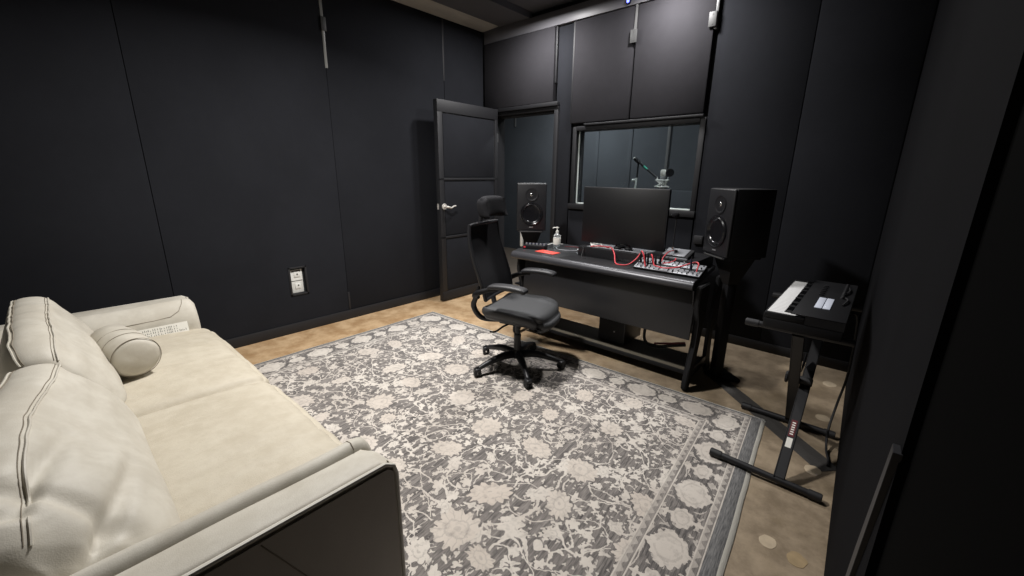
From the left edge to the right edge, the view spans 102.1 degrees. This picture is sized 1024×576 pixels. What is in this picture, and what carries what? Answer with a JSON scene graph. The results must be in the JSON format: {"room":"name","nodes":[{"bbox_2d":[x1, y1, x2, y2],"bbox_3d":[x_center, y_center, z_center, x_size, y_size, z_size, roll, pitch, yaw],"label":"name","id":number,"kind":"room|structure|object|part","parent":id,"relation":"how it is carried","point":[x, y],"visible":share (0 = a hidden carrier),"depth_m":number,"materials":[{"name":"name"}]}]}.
{"room":"studio","nodes":[
{"label":"studio","id":0,"kind":"room"},
{"bbox_2d":[112,0,484,339],"bbox_3d":[-2.066,-1.059,3.362,0.170,3.010,5.320,14,20,40],"label":"wall","id":1,"kind":"structure","parent":0,"point":[392,0],"depth_m":4.52,"materials":[{"name":"black paint"}]},
{"bbox_2d":[0,0,173,324],"bbox_3d":[-3.032,-0.748,2.163,0.030,2.848,1.681,14,20,40],"label":"wall panel","id":2,"kind":"object","parent":1,"relation":"attached to","point":[79,228],"visible":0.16,"depth_m":2.52,"materials":[{"name":"black fabric"}]},
{"bbox_2d":[110,0,348,339],"bbox_3d":[-2.036,-1.036,3.247,0.030,2.848,1.311,14,20,40],"label":"wall panel","id":3,"kind":"object","parent":1,"relation":"attached to","point":[230,98],"visible":0.93,"depth_m":3.18,"materials":[{"name":"black fabric"}]},
{"bbox_2d":[288,265,308,295],"bbox_3d":[-1.901,-0.066,3.678,0.034,0.256,0.156,14,20,40],"label":"wall outlet","id":4,"kind":"object","parent":3,"relation":"attached to","point":[295,276],"visible":1,"depth_m":3.66,"materials":[{"name":"black paint"}]},
{"bbox_2d":[293,271,299,277],"bbox_3d":[-1.907,-0.119,3.667,0.006,0.050,0.050,14,20,40],"label":"socket","id":5,"kind":"object","parent":4,"relation":"attached to","point":[296,274],"depth_m":3.66,"materials":[{"name":"white plastic"}]},
{"bbox_3d":[-1.915,-0.062,3.684,0.007,0.210,0.105,14,20,40],"label":"plate","id":6,"kind":"part","parent":4,"relation":"part of","materials":[{"name":"white plastic"}]},
{"bbox_2d":[295,283,300,288],"bbox_3d":[-1.908,-0.018,3.695,0.006,0.050,0.050,14,20,40],"label":"socket","id":7,"kind":"object","parent":4,"relation":"attached to","point":[297,285],"depth_m":3.69,"materials":[{"name":"white plastic"}]},
{"bbox_2d":[319,0,327,67],"bbox_3d":[-1.576,-2.200,3.432,0.016,0.684,0.024,14,20,40],"label":"trim","id":8,"kind":"structure","parent":1,"relation":"attached to","point":[320,1],"depth_m":3.46,"materials":[{"name":"black metal"}]},
{"bbox_2d":[320,16,326,30],"bbox_3d":[-1.562,-2.189,3.429,0.012,0.105,0.044,14,20,40],"label":"wall bracket","id":9,"kind":"object","parent":1,"relation":"attached to","point":[322,19],"visible":1,"depth_m":3.42,"materials":[{"name":"grey metal"}]},
{"bbox_2d":[225,288,439,348],"bbox_3d":[-1.972,0.366,3.696,0.019,0.088,4.980,14,20,40],"label":"baseboard","id":10,"kind":"structure","parent":1,"relation":"attached to","point":[253,338],"depth_m":3.91,"materials":[{"name":"black paint"}]},
{"bbox_2d":[348,292,350,309],"bbox_3d":[-1.601,0.125,4.073,0.018,0.180,0.018,14,20,40],"label":"trim","id":11,"kind":"structure","parent":1,"relation":"attached to","point":[348,292],"depth_m":4.07,"materials":[{"name":"black paint"}]},
{"bbox_2d":[321,0,443,308],"bbox_3d":[-1.172,-1.285,4.186,0.030,2.848,1.281,14,20,40],"label":"wall panel","id":12,"kind":"object","parent":1,"relation":"attached to","point":[384,72],"visible":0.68,"depth_m":4.07,"materials":[{"name":"black fabric"}]},
{"bbox_2d":[441,18,444,80],"bbox_3d":[-0.725,-2.494,4.344,0.015,0.584,0.020,14,20,40],"label":"trim","id":13,"kind":"structure","parent":1,"relation":"attached to","point":[441,18],"depth_m":4.34,"materials":[{"name":"black paint"}]},
{"bbox_2d":[393,0,497,31],"bbox_3d":[-1.409,-2.533,3.329,0.250,0.016,3.510,14,20,40],"label":"trim","id":14,"kind":"structure","parent":1,"relation":"attached to","point":[431,7],"depth_m":4.16,"materials":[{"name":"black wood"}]},
{"bbox_2d":[442,18,482,106],"bbox_3d":[-0.551,-1.465,4.862,0.030,2.848,0.581,14,20,40],"label":"wall panel","id":15,"kind":"object","parent":1,"relation":"attached to","point":[463,46],"visible":0.44,"depth_m":4.56,"materials":[{"name":"black fabric"}]},
{"bbox_2d":[431,0,531,29],"bbox_3d":[-1.727,-2.394,2.668,0.670,0.060,5.079,14,20,40],"label":"ceiling","id":16,"kind":"structure","parent":1,"relation":"attached to","point":[500,13],"depth_m":4.09,"materials":[{"name":"grey paint"}]},
{"bbox_2d":[504,114,553,248],"bbox_3d":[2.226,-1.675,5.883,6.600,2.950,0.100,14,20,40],"label":"doorway","id":17,"kind":"structure","parent":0,"point":[529,144],"depth_m":7.45,"materials":[{"name":"fabric"}]},
{"bbox_2d":[235,247,846,575],"bbox_3d":[-0.207,0.533,3.515,6.600,0.100,7.400,14,20,40],"label":"floor","id":18,"kind":"structure","parent":0,"point":[798,523],"depth_m":2.77,"materials":[{"name":"wood"}]},
{"bbox_2d":[254,312,765,575],"bbox_3d":[-0.462,0.781,2.397,3.317,0.010,2.733,14,20,40],"label":"area rug","id":19,"kind":"object","parent":18,"relation":"on","point":[587,469],"visible":0.7,"depth_m":2.17,"materials":[{"name":"grey carpet"}]},
{"bbox_2d":[0,296,405,575],"bbox_3d":[-1.585,0.598,1.681,2.454,0.700,1.154,14,20,40],"label":"sofa","id":20,"kind":"object","parent":19,"relation":"on","point":[257,486],"visible":0.69,"depth_m":1.26,"materials":[{"name":"beige leather"}]},
{"bbox_2d":[0,297,126,402],"bbox_3d":[-1.999,0.272,1.811,0.962,0.356,0.340,14,20,40],"label":"cushion","id":21,"kind":"object","parent":20,"relation":"on","point":[37,330],"visible":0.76,"depth_m":1.64,"materials":[{"name":"beige leather"}]},
{"bbox_2d":[0,363,180,575],"bbox_3d":[-1.260,0.469,1.163,0.929,0.336,0.370,14,20,40],"label":"cushion","id":22,"kind":"object","parent":20,"relation":"on","point":[82,483],"visible":0.96,"depth_m":1.01,"materials":[{"name":"beige leather"}]},
{"bbox_3d":[-2.463,0.396,2.404,0.125,0.507,1.050,14,20,40],"label":"armrest","id":23,"kind":"part","parent":20,"relation":"part of","materials":[{"name":"beige leather"}]},
{"bbox_2d":[90,324,161,376],"bbox_3d":[-1.852,0.295,1.976,0.322,0.199,0.194,9,18,29],"label":"bolster pillow","id":24,"kind":"object","parent":20,"relation":"on","point":[129,351],"visible":0.84,"depth_m":1.90,"materials":[{"name":"beige leather"}]},
{"bbox_2d":[139,321,188,337],"bbox_3d":[-2.091,0.257,2.489,0.014,0.061,0.236,14,20,40],"label":"tag","id":25,"kind":"object","parent":20,"relation":"on","point":[181,326],"visible":0.92,"depth_m":2.50,"materials":[{"name":"white paper"}]},
{"bbox_2d":[144,325,186,337],"bbox_3d":[-2.091,0.256,2.487,0.010,0.044,0.213,14,20,40],"label":"print","id":26,"kind":"object","parent":25,"relation":"attached to","point":[166,329],"depth_m":2.49},
{"bbox_2d":[119,328,269,417],"bbox_3d":[-1.925,0.517,2.059,1.057,0.264,1.024,14,20,40],"label":"seat cushion","id":27,"kind":"object","parent":20,"relation":"on","point":[195,363],"depth_m":2.02,"materials":[{"name":"beige leather"}]},
{"bbox_2d":[138,382,342,521],"bbox_3d":[-1.153,0.706,1.400,1.032,0.266,1.025,14,20,40],"label":"seat cushion","id":28,"kind":"object","parent":20,"relation":"on","point":[208,449],"depth_m":1.51,"materials":[{"name":"beige leather"}]},
{"bbox_3d":[-0.736,0.821,0.930,0.125,0.507,1.050,14,20,40],"label":"armrest","id":29,"kind":"part","parent":20,"relation":"part of","materials":[{"name":"beige leather"}]},
{"bbox_3d":[-0.687,0.840,0.889,0.005,0.473,1.026,14,20,40],"label":"panel","id":30,"kind":"part","parent":20,"relation":"part of","materials":[{"name":"leather"}]},
{"bbox_2d":[467,195,565,388],"bbox_3d":[0.027,-0.019,2.960,0.667,1.242,0.688,12,19,36],"label":"office chair","id":31,"kind":"object","parent":19,"relation":"on","point":[517,308],"visible":1,"depth_m":2.93,"materials":[{"name":"black leather"}]},
{"bbox_2d":[474,367,480,372],"bbox_3d":[-0.245,0.576,2.929,0.046,0.037,0.052,-5,16,-20],"label":"hood","id":32,"kind":"object","parent":31,"relation":"attached to","point":[476,369],"depth_m":2.91,"materials":[{"name":"black plastic"}]},
{"bbox_3d":[-0.154,-0.212,2.983,0.168,0.527,0.463,8,17,24],"label":"frame","id":33,"kind":"part","parent":31,"relation":"part of","materials":[{"name":"black plastic"}]},
{"bbox_3d":[-0.154,-0.212,2.983,0.156,0.500,0.436,8,17,24],"label":"backrest","id":34,"kind":"part","parent":31,"relation":"part of","materials":[{"name":"black fabric"}]},
{"bbox_3d":[-0.106,0.521,2.995,0.301,0.090,0.057,-9,18,-30],"label":"leg","id":35,"kind":"part","parent":31,"relation":"part of","materials":[{"name":"black plastic"}]},
{"bbox_3d":[-0.086,0.467,3.189,0.301,0.090,0.057,14,20,41],"label":"leg","id":36,"kind":"part","parent":31,"relation":"part of","materials":[{"name":"black plastic"}]},
{"bbox_3d":[-0.073,0.280,2.897,0.187,0.045,0.031,-11,19,-37],"label":"lever","id":37,"kind":"part","parent":31,"relation":"part of","materials":[{"name":"black plastic"}]},
{"bbox_3d":[-0.030,0.001,2.672,0.270,0.042,0.080,8,17,24],"label":"armrest","id":38,"kind":"part","parent":31,"relation":"part of","materials":[{"name":"black plastic"}]},
{"bbox_3d":[0.087,0.171,2.967,0.500,0.142,0.514,8,17,24],"label":"seat","id":39,"kind":"part","parent":31,"relation":"part of","materials":[{"name":"grey fabric"}]},
{"bbox_3d":[0.077,0.543,2.921,0.057,0.090,0.301,-3,16,-13],"label":"leg","id":40,"kind":"part","parent":31,"relation":"part of","materials":[{"name":"black plastic"}]},
{"bbox_3d":[0.111,0.459,3.227,0.058,0.090,0.302,8,17,24],"label":"leg","id":41,"kind":"part","parent":31,"relation":"part of","materials":[{"name":"black plastic"}]},
{"bbox_2d":[524,377,531,383],"bbox_3d":[0.108,0.621,2.781,0.046,0.037,0.052,-8,18,-29],"label":"hood","id":42,"kind":"object","parent":31,"relation":"attached to","point":[527,380],"depth_m":2.77,"materials":[{"name":"black plastic"}]},
{"bbox_3d":[0.201,-0.125,3.138,0.270,0.042,0.080,8,17,24],"label":"armrest","id":43,"kind":"part","parent":31,"relation":"part of","materials":[{"name":"black plastic"}]},
{"bbox_3d":[0.207,0.506,3.062,0.301,0.090,0.057,2,16,6],"label":"leg","id":44,"kind":"part","parent":31,"relation":"part of","materials":[{"name":"black plastic"}]},
{"bbox_2d":[515,232,522,284],"bbox_3d":[0.123,-0.433,5.377,0.120,0.780,0.120,14,20,40],"label":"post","id":45,"kind":"object","parent":18,"relation":"on","point":[521,238],"visible":0.36,"depth_m":5.33,"materials":[{"name":"white plastic"}]},
{"bbox_2d":[519,230,542,243],"bbox_3d":[0.175,-0.135,4.084,0.230,0.894,0.283,1,15,2],"label":"speaker stand","id":46,"kind":"object","parent":18,"relation":"on","point":[529,236],"visible":0.38,"depth_m":3.92,"materials":[{"name":"black plastic"}]},
{"bbox_2d":[516,183,546,230],"bbox_3d":[0.182,-0.770,3.902,0.270,0.425,0.284,1,15,2],"label":"speaker","id":47,"kind":"object","parent":46,"relation":"on","point":[531,197],"visible":1,"depth_m":3.77},
{"bbox_2d":[511,242,722,390],"bbox_3d":[0.762,0.082,3.425,1.657,0.832,0.670,14,20,40],"label":"desk","id":48,"kind":"object","parent":18,"relation":"on","point":[668,304],"visible":0.73,"depth_m":3.06,"materials":[{"name":"black laminate"}]},
{"bbox_3d":[0.099,0.050,3.732,0.033,0.716,0.244,14,20,40],"label":"leg","id":49,"kind":"part","parent":48,"relation":"part of","materials":[{"name":"black metal"}]},
{"bbox_2d":[523,242,547,249],"bbox_3d":[0.212,-0.380,3.717,0.200,0.050,0.112,7,16,21],"label":"audio interface","id":50,"kind":"object","parent":48,"relation":"on","point":[537,246],"visible":1,"depth_m":3.68,"materials":[{"name":"black plastic"}]},
{"bbox_2d":[535,250,558,254],"bbox_3d":[0.304,-0.307,3.542,0.100,0.004,0.200,-14,21,-43],"label":"card","id":51,"kind":"object","parent":48,"relation":"on","point":[541,251],"visible":1,"depth_m":3.52,"materials":[{"name":"red paper"}]},
{"bbox_2d":[553,227,560,247],"bbox_3d":[0.410,-0.463,3.770,0.070,0.186,0.070,-10,19,-35],"label":"pump bottle","id":52,"kind":"object","parent":48,"relation":"on","point":[557,237],"visible":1,"depth_m":3.75,"materials":[{"name":"white plastic"}]},
{"bbox_3d":[0.647,0.033,3.160,1.436,0.367,0.056,14,20,40],"label":"modesty panel","id":53,"kind":"part","parent":48,"relation":"part of","materials":[{"name":"black laminate"}]},
{"bbox_2d":[599,247,635,252],"bbox_3d":[0.814,-0.296,3.218,0.320,0.008,0.013,14,20,40],"label":"cable","id":54,"kind":"object","parent":48,"relation":"on","point":[599,247],"visible":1,"depth_m":3.21,"materials":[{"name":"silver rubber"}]},
{"bbox_2d":[598,317,640,344],"bbox_3d":[0.890,0.244,3.392,0.230,0.340,0.310,14,20,40],"label":"equipment case","id":55,"kind":"object","parent":48,"relation":"on","point":[613,331],"visible":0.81,"depth_m":3.30,"materials":[{"name":"black laminate"}]},
{"bbox_3d":[0.791,0.272,3.285,0.214,0.320,0.005,14,20,40],"label":"panel","id":56,"kind":"part","parent":55,"relation":"part of","materials":[{"name":"black plastic"}]},
{"bbox_2d":[614,244,631,250],"bbox_3d":[0.867,-0.323,3.232,0.142,0.052,0.066,9,18,29],"label":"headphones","id":57,"kind":"object","parent":48,"relation":"on","point":[629,248],"visible":0.96,"depth_m":3.21,"materials":[{"name":"black plastic"}]},
{"bbox_2d":[606,246,639,265],"bbox_3d":[0.801,-0.243,3.149,0.150,0.102,0.307,-13,20,-41],"label":"cable","id":58,"kind":"object","parent":48,"relation":"on","point":[607,246],"visible":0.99,"depth_m":3.07,"materials":[{"name":"rubber"}]},
{"bbox_2d":[551,318,699,369],"bbox_3d":[0.765,0.410,3.434,1.475,0.004,0.300,14,20,40],"label":"shelf","id":59,"kind":"object","parent":48,"relation":"attached to","point":[665,357],"depth_m":3.24,"materials":[{"name":"black laminate"}]},
{"bbox_2d":[581,187,671,251],"bbox_3d":[0.963,-0.571,3.351,0.716,0.470,0.320,14,20,40],"label":"monitor","id":60,"kind":"object","parent":48,"relation":"on","point":[638,218],"visible":0.91,"depth_m":3.20,"materials":[{"name":"black plastic"}]},
{"bbox_2d":[643,329,685,347],"bbox_3d":[1.155,0.312,3.136,0.330,0.325,0.046,13,20,38],"label":"power cable","id":61,"kind":"object","parent":48,"relation":"on","point":[644,330],"visible":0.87,"depth_m":3.18,"materials":[{"name":"black rubber"}]},
{"bbox_2d":[654,342,684,344],"bbox_3d":[1.188,0.415,3.124,0.225,0.075,0.019,12,19,35],"label":"cable","id":62,"kind":"object","parent":61,"relation":"on","point":[667,343],"visible":1,"depth_m":3.12,"materials":[{"name":"black rubber"}]},
{"bbox_2d":[633,257,706,278],"bbox_3d":[1.085,-0.149,2.862,0.458,0.072,0.145,14,20,40],"label":"mixing console","id":63,"kind":"object","parent":48,"relation":"on","point":[685,271],"visible":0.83,"depth_m":2.83,"materials":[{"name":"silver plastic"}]},
{"bbox_2d":[654,262,698,271],"bbox_3d":[1.109,-0.156,2.794,0.285,0.066,0.055,11,19,34],"label":"cable","id":64,"kind":"object","parent":63,"relation":"attached to","point":[692,262],"visible":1,"depth_m":2.77,"materials":[{"name":"red rubber"}]},
{"bbox_2d":[661,212,694,260],"bbox_3d":[1.194,-0.376,2.950,0.195,0.317,0.167,14,20,40],"label":"controller","id":65,"kind":"object","parent":48,"relation":"on","point":[680,254],"visible":0.95,"depth_m":2.97,"materials":[{"name":"black plastic"}]},
{"bbox_3d":[1.159,-0.209,2.921,0.150,0.010,0.015,14,20,40],"label":"rail","id":66,"kind":"part","parent":65,"relation":"part of","materials":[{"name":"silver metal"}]},
{"bbox_3d":[1.227,0.328,2.769,0.034,0.716,0.244,14,20,40],"label":"leg","id":67,"kind":"part","parent":48,"relation":"part of","materials":[{"name":"black metal"}]},
{"bbox_3d":[1.467,0.259,3.030,0.026,0.716,0.208,14,20,40],"label":"leg","id":68,"kind":"part","parent":48,"relation":"part of","materials":[{"name":"black metal"}]},
{"bbox_2d":[703,252,760,381],"bbox_3d":[1.462,0.210,2.872,0.283,0.899,0.230,-1,16,-7],"label":"speaker stand","id":69,"kind":"object","parent":18,"relation":"on","point":[731,270],"visible":0.9,"depth_m":2.83,"materials":[{"name":"black metal"}]},
{"bbox_3d":[1.458,-0.215,2.753,0.260,0.015,0.230,-1,16,-7],"label":"plate","id":70,"kind":"part","parent":69,"relation":"part of","materials":[{"name":"black plastic"}]},
{"bbox_2d":[703,188,776,257],"bbox_3d":[1.463,-0.428,2.695,0.284,0.425,0.270,-1,16,-7],"label":"speaker","id":71,"kind":"object","parent":69,"relation":"on","point":[739,220],"visible":1,"depth_m":2.59},
{"bbox_2d":[759,534,776,548],"bbox_3d":[1.016,1.008,1.647,0.061,0.001,0.069,14,20,40],"label":"floor patch","id":72,"kind":"structure","parent":18,"relation":"on","point":[766,541],"depth_m":1.65,"materials":[{"name":"beige"}]},
{"bbox_2d":[716,382,835,471],"bbox_3d":[1.522,0.771,2.527,0.124,0.003,1.002,-1,15,-6],"label":"tape","id":73,"kind":"object","parent":18,"relation":"on","point":[808,453],"visible":0.74,"depth_m":2.35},
{"bbox_2d":[709,292,862,502],"bbox_3d":[1.461,0.487,2.178,0.474,0.733,0.813,14,20,40],"label":"keyboard stand","id":74,"kind":"object","parent":18,"relation":"on","point":[797,395],"visible":0.9,"depth_m":2.06,"materials":[{"name":"black metal"}]},
{"bbox_3d":[1.471,0.489,2.162,0.046,0.691,0.516,14,20,40],"label":"leg","id":75,"kind":"part","parent":74,"relation":"part of","materials":[{"name":"black plastic"}]},
{"bbox_3d":[1.511,0.500,2.134,0.046,0.688,0.792,14,20,40],"label":"leg","id":76,"kind":"part","parent":74,"relation":"part of","materials":[{"name":"black plastic"}]},
{"bbox_3d":[1.498,0.371,2.119,0.002,0.090,0.150,14,20,40],"label":"lock plate","id":77,"kind":"part","parent":74,"relation":"part of","materials":[{"name":"black metal"}]},
{"bbox_2d":[762,279,857,341],"bbox_3d":[1.536,0.073,2.102,0.295,0.104,0.820,14,20,40],"label":"digital piano","id":78,"kind":"object","parent":74,"relation":"on","point":[815,309],"visible":1,"depth_m":1.90,"materials":[{"name":"black plastic"}]},
{"bbox_2d":[825,312,858,466],"bbox_3d":[1.681,0.496,2.122,0.068,0.750,0.350,14,20,40],"label":"cable","id":79,"kind":"object","parent":78,"relation":"hanging from","point":[854,313],"visible":0.98,"depth_m":2.20,"materials":[{"name":"black rubber"}]},
{"bbox_2d":[842,287,850,305],"bbox_3d":[1.694,0.035,2.092,0.028,0.014,0.461,14,20,40],"label":"cable","id":80,"kind":"object","parent":78,"relation":"on","point":[847,299],"visible":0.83,"depth_m":2.01,"materials":[{"name":"black rubber"}]},
{"bbox_2d":[786,551,807,567],"bbox_3d":[1.081,1.030,1.571,0.068,0.001,0.077,14,20,40],"label":"floor patch","id":81,"kind":"structure","parent":18,"relation":"on","point":[796,559],"depth_m":1.57,"materials":[{"name":"beige"}]},
{"bbox_2d":[804,465,821,475],"bbox_3d":[1.490,0.902,2.052,0.070,0.001,0.086,14,20,40],"label":"floor patch","id":82,"kind":"structure","parent":18,"relation":"on","point":[813,470],"depth_m":2.05,"materials":[{"name":"beige"}]},
{"bbox_2d":[815,414,829,421],"bbox_3d":[1.876,0.784,2.498,0.076,0.001,0.080,14,20,40],"label":"floor patch","id":83,"kind":"structure","parent":18,"relation":"on","point":[818,416],"depth_m":2.50,"materials":[{"name":"beige"}]},
{"bbox_2d":[823,381,836,386],"bbox_3d":[2.229,0.675,2.905,0.080,0.001,0.096,14,20,40],"label":"floor patch","id":84,"kind":"structure","parent":18,"relation":"on","point":[827,383],"depth_m":2.90,"materials":[{"name":"beige"}]},
{"bbox_2d":[506,0,575,13],"bbox_3d":[-0.255,-2.135,1.412,4.970,0.140,5.320,14,20,40],"label":"ceiling","id":85,"kind":"structure","parent":0,"point":[534,6],"depth_m":4.06,"materials":[{"name":"grey paint"}]},
{"bbox_2d":[502,0,938,365],"bbox_3d":[1.458,-1.116,3.712,4.970,3.010,0.110,14,20,40],"label":"wall","id":86,"kind":"structure","parent":0,"point":[576,1],"depth_m":3.40,"materials":[{"name":"black paint"}]},
{"bbox_2d":[433,98,497,300],"bbox_3d":[-0.461,-0.953,4.710,0.122,2.100,0.915,13,20,38],"label":"door","id":87,"kind":"structure","parent":86,"relation":"in","point":[465,135],"depth_m":4.59,"materials":[{"name":"black paint"}]},
{"bbox_3d":[-0.688,-0.867,4.417,0.208,0.066,0.077,-6,17,-23],"label":"handle","id":88,"kind":"part","parent":87,"relation":"part of","materials":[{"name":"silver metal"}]},
{"bbox_3d":[-0.469,-0.952,4.722,0.005,1.855,0.765,13,20,38],"label":"panel","id":89,"kind":"part","parent":87,"relation":"part of","materials":[{"name":"black wood"}]},
{"bbox_2d":[484,26,556,108],"bbox_3d":[0.077,-2.354,4.522,0.995,0.687,0.080,14,20,40],"label":"wall panel","id":90,"kind":"object","parent":86,"relation":"attached to","point":[518,70],"visible":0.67,"depth_m":4.45,"materials":[{"name":"grey fabric"}]},
{"bbox_2d":[498,101,559,246],"bbox_3d":[0.150,-0.998,4.899,0.983,2.123,0.200,14,20,40],"label":"door frame","id":91,"kind":"structure","parent":86,"relation":"attached to","point":[547,108],"depth_m":4.59,"materials":[{"name":"black paint"}]},
{"bbox_2d":[555,26,559,83],"bbox_3d":[0.457,-2.345,4.175,0.020,0.512,0.040,14,20,40],"label":"trim","id":92,"kind":"structure","parent":86,"relation":"attached to","point":[557,27],"depth_m":4.16,"materials":[{"name":"black paint"}]},
{"bbox_2d":[555,23,573,243],"bbox_3d":[0.539,-1.260,4.420,0.198,2.732,0.034,14,20,40],"label":"wall panel","id":93,"kind":"object","parent":86,"relation":"attached to","point":[566,32],"visible":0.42,"depth_m":4.29,"materials":[{"name":"black fabric"}]},
{"bbox_2d":[484,0,653,44],"bbox_3d":[1.117,-2.498,3.530,3.783,0.134,0.074,14,20,40],"label":"trim","id":94,"kind":"structure","parent":86,"relation":"attached to","point":[591,8],"depth_m":4.05,"materials":[{"name":"grey paint"}]},
{"bbox_2d":[570,21,575,123],"bbox_3d":[0.611,-2.114,4.095,0.017,0.912,0.040,14,20,40],"label":"trim","id":95,"kind":"structure","parent":86,"relation":"attached to","point":[575,21],"depth_m":4.07,"materials":[{"name":"black paint"}]},
{"bbox_2d":[571,5,635,123],"bbox_3d":[0.854,-2.054,3.899,0.622,0.917,0.064,14,20,40],"label":"wall panel","id":96,"kind":"object","parent":86,"relation":"attached to","point":[604,54],"visible":0.84,"depth_m":3.85,"materials":[{"name":"grey fabric"}]},
{"bbox_2d":[567,209,693,249],"bbox_3d":[1.100,-0.268,4.168,1.305,0.965,0.034,14,20,40],"label":"wall panel","id":97,"kind":"object","parent":86,"relation":"attached to","point":[684,226],"visible":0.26,"depth_m":3.77,"materials":[{"name":"black fabric"}]},
{"bbox_2d":[630,29,636,42],"bbox_3d":[1.058,-2.193,3.606,0.060,0.105,0.014,14,20,40],"label":"wall bracket","id":98,"kind":"object","parent":86,"relation":"attached to","point":[633,35],"visible":1,"depth_m":3.60,"materials":[{"name":"grey metal"}]},
{"bbox_2d":[634,4,638,43],"bbox_3d":[1.089,-2.295,3.605,0.016,0.292,0.065,14,20,40],"label":"trim","id":99,"kind":"structure","parent":86,"relation":"attached to","point":[637,5],"depth_m":3.57,"materials":[{"name":"grey paint"}]},
{"bbox_2d":[567,114,707,217],"bbox_3d":[1.123,-1.141,3.928,1.313,0.837,0.155,14,20,40],"label":"window","id":100,"kind":"structure","parent":86,"relation":"in","point":[661,156],"depth_m":3.84,"materials":[{"name":"clear glass"}]},
{"bbox_2d":[630,0,716,118],"bbox_3d":[1.341,-1.934,3.483,0.650,0.917,0.064,14,20,40],"label":"wall panel","id":101,"kind":"object","parent":86,"relation":"attached to","point":[674,47],"visible":0.93,"depth_m":3.45,"materials":[{"name":"grey fabric"}]},
{"bbox_2d":[693,235,703,243],"bbox_3d":[1.621,-0.419,3.598,0.075,0.070,0.043,14,20,40],"label":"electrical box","id":102,"kind":"structure","parent":86,"relation":"attached to","point":[697,239],"depth_m":3.58,"materials":[{"name":"black paint"}]},
{"bbox_2d":[708,10,717,26],"bbox_3d":[1.547,-2.074,3.193,0.057,0.105,0.014,14,20,40],"label":"wall bracket","id":103,"kind":"object","parent":86,"relation":"attached to","point":[713,15],"visible":1,"depth_m":3.19,"materials":[{"name":"grey metal"}]},
{"bbox_2d":[714,0,721,30],"bbox_3d":[1.591,-2.162,3.181,0.020,0.312,0.060,14,20,40],"label":"trim","id":104,"kind":"structure","parent":86,"relation":"attached to","point":[719,2],"depth_m":3.18,"materials":[{"name":"grey paint"}]},
{"bbox_2d":[691,0,821,340],"bbox_3d":[1.845,-0.937,3.301,0.643,2.732,0.040,14,20,40],"label":"wall panel","id":105,"kind":"object","parent":86,"relation":"attached to","point":[764,49],"visible":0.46,"depth_m":3.17,"materials":[{"name":"black fabric"}]},
{"bbox_2d":[691,325,848,371],"bbox_3d":[1.492,0.340,3.949,2.708,0.078,0.022,14,20,40],"label":"baseboard","id":106,"kind":"structure","parent":86,"relation":"attached to","point":[824,361],"depth_m":3.38,"materials":[{"name":"black paint"}]},
{"bbox_2d":[760,0,938,361],"bbox_3d":[2.306,-0.823,2.907,0.584,2.732,0.040,14,20,40],"label":"wall panel","id":107,"kind":"object","parent":86,"relation":"attached to","point":[868,56],"visible":0.89,"depth_m":2.84,"materials":[{"name":"black fabric"}]},
{"bbox_2d":[824,0,1023,575],"bbox_3d":[1.954,-0.463,1.361,0.988,3.010,2.880,14,20,40],"label":"wall","id":108,"kind":"structure","parent":0,"point":[969,98],"depth_m":0.97,"materials":[{"name":"paint"}]},
{"bbox_2d":[845,443,902,575],"bbox_3d":[0.780,0.712,0.967,0.014,0.930,0.310,14,20,40],"label":"trim","id":109,"kind":"structure","parent":108,"relation":"attached to","point":[895,456],"depth_m":0.81,"materials":[{"name":"black"}]},
{"bbox_2d":[875,102,1023,575],"bbox_3d":[0.225,-0.105,-0.007,0.076,3.010,1.530,14,20,40],"label":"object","id":110,"kind":"structure","parent":108,"relation":"in","point":[959,511],"depth_m":0.47,"materials":[{"name":"black"}]}
]}

